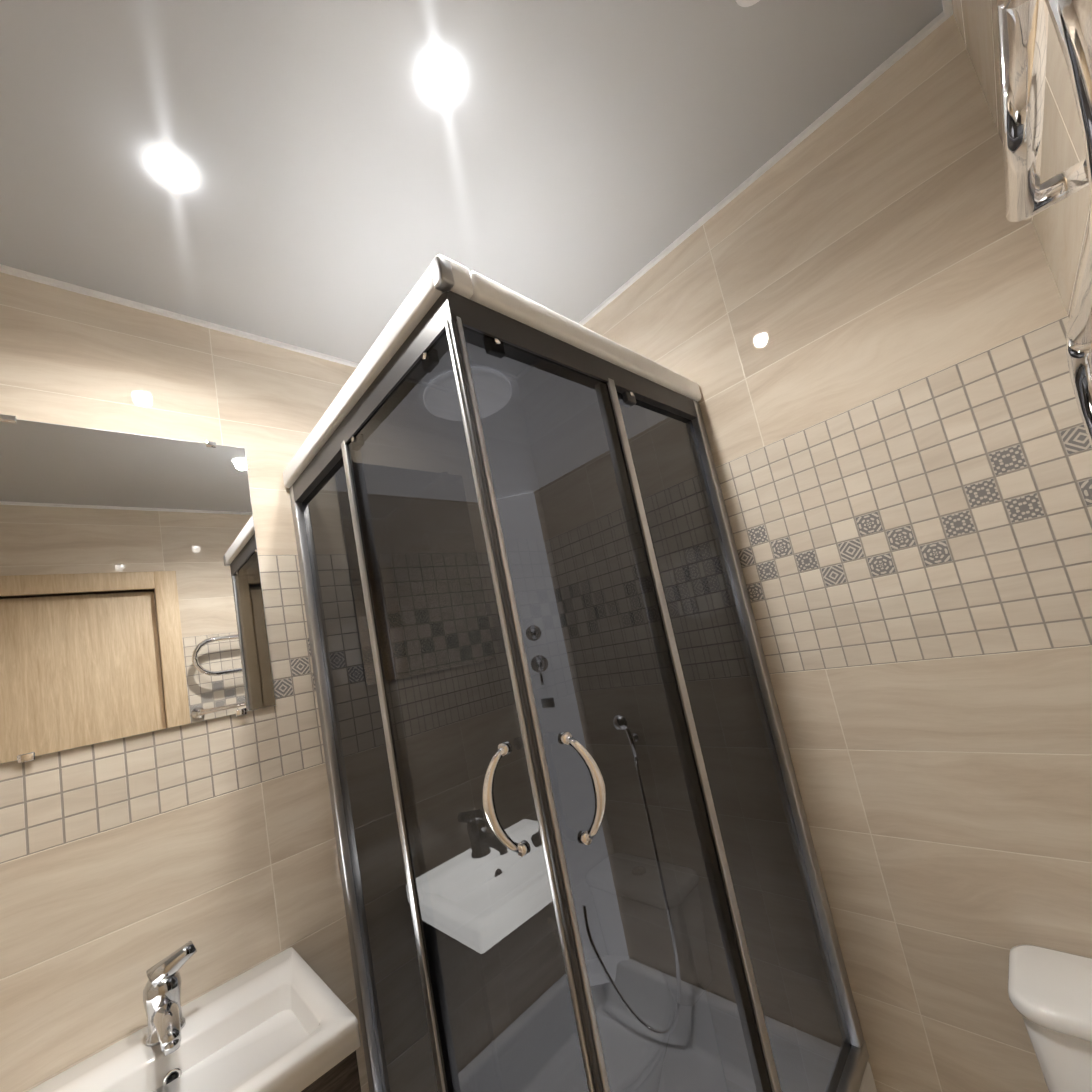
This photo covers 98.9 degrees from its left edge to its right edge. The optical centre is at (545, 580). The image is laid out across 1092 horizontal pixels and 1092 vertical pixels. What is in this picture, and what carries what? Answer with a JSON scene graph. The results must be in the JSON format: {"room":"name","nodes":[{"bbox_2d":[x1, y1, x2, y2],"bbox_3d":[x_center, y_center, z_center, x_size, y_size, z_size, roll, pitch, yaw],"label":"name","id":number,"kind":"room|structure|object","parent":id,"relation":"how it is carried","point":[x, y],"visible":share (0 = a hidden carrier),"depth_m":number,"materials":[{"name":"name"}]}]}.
{"room":"bathroom","nodes":[
{"label":"bathroom","id":0,"kind":"room"},
{"bbox_2d":[0,272,368,1091],"bbox_3d":[-0.730,0.493,1.265,2.150,2.531,0.100,-4,-10,-44],"label":"wall","id":1,"kind":"structure","parent":0,"point":[126,864],"depth_m":1.11,"materials":[{"name":"tile"}]},
{"bbox_2d":[0,414,275,763],"bbox_3d":[-0.980,-0.011,1.109,0.527,0.746,0.008,-4,-10,-44],"label":"mirror","id":2,"kind":"object","parent":1,"relation":"attached to","point":[131,599],"visible":1,"depth_m":1.09,"materials":[{"name":"silver mirror"}]},
{"bbox_2d":[0,0,942,363],"bbox_3d":[-0.416,-0.981,0.838,2.150,0.100,1.800,-4,-10,-44],"label":"ceiling","id":3,"kind":"structure","parent":0,"point":[576,160],"depth_m":0.99,"materials":[{"name":"grey paint"}]},
{"bbox_2d":[149,153,193,188],"bbox_3d":[-0.766,-0.838,0.955,0.072,0.006,0.072,-4,-10,-44],"label":"recessed light","id":4,"kind":"object","parent":3,"relation":"in","point":[170,170],"visible":1,"depth_m":0.95,"materials":[{"name":"white"}]},
{"bbox_2d":[422,57,459,101],"bbox_3d":[-0.200,-0.960,0.896,0.072,0.006,0.072,-4,-10,-44],"label":"recessed light","id":5,"kind":"object","parent":3,"relation":"in","point":[441,78],"visible":1,"depth_m":0.90,"materials":[{"name":"white"}]},
{"bbox_2d":[0,0,952,367],"bbox_3d":[-0.405,-0.926,0.831,1.950,0.012,1.600,-4,-10,-44],"label":"crown molding","id":6,"kind":"structure","parent":3,"relation":"attached to","point":[864,84],"depth_m":1.21,"materials":[{"name":"white plastic"}]},
{"bbox_2d":[735,0,759,6],"bbox_3d":[0.380,-1.084,0.841,0.078,0.011,0.078,-4,-10,-44],"label":"recessed light","id":7,"kind":"object","parent":3,"relation":"in","point":[744,3],"visible":1,"depth_m":0.87,"materials":[{"name":"white plastic"}]},
{"bbox_2d":[583,15,1091,1091],"bbox_3d":[0.573,0.245,1.386,0.100,2.531,1.600,-4,-10,-44],"label":"wall","id":8,"kind":"structure","parent":0,"point":[851,319],"depth_m":1.04,"materials":[{"name":"tile"}]},
{"bbox_2d":[952,0,1090,317],"bbox_3d":[0.416,0.102,0.071,2.150,2.531,0.100,-4,-10,-44],"label":"wall","id":9,"kind":"structure","parent":0,"point":[1061,228],"depth_m":0.71,"materials":[{"name":"tile"}]},
{"bbox_2d":[997,0,1091,446],"bbox_3d":[0.442,-0.232,0.338,0.441,0.416,0.080,-4,-10,-44],"label":"towel rail","id":10,"kind":"object","parent":9,"relation":"attached to","point":[1022,32],"visible":1,"depth_m":0.37,"materials":[{"name":"silver metal"}]},
{"bbox_3d":[0.103,1.576,0.498,2.150,0.100,1.800,-4,-10,-44],"label":"floor","id":11,"kind":"structure","parent":0,"visible":0},
{"bbox_2d":[27,941,360,1091],"bbox_3d":[-0.593,1.200,0.785,0.500,0.980,0.426,-4,-10,-44],"label":"vanity unit","id":12,"kind":"object","parent":11,"relation":"on","point":[286,1020],"visible":1,"depth_m":0.89,"materials":[{"name":"white ceramic"}]},
{"bbox_2d":[142,941,197,1056],"bbox_3d":[-0.721,0.812,0.907,0.090,0.144,0.168,-4,-10,-44],"label":"faucet","id":13,"kind":"object","parent":12,"relation":"on","point":[170,1030],"depth_m":0.91,"materials":[{"name":"silver metal"}]},
{"bbox_2d":[283,254,876,1091],"bbox_3d":[0.035,0.558,1.224,0.920,2.093,0.952,-4,-10,-44],"label":"cabin","id":14,"kind":"object","parent":11,"relation":"on","point":[575,848],"visible":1,"depth_m":0.89,"materials":[{"name":"black glass"}]},
{"bbox_2d":[1008,945,1091,1091],"bbox_3d":[0.884,1.027,0.552,0.694,0.673,0.400,-4,-10,-44],"label":"toilet","id":15,"kind":"object","parent":11,"relation":"on","point":[1050,993],"visible":0.98,"depth_m":0.81,"materials":[{"name":"white ceramic"}]}
]}

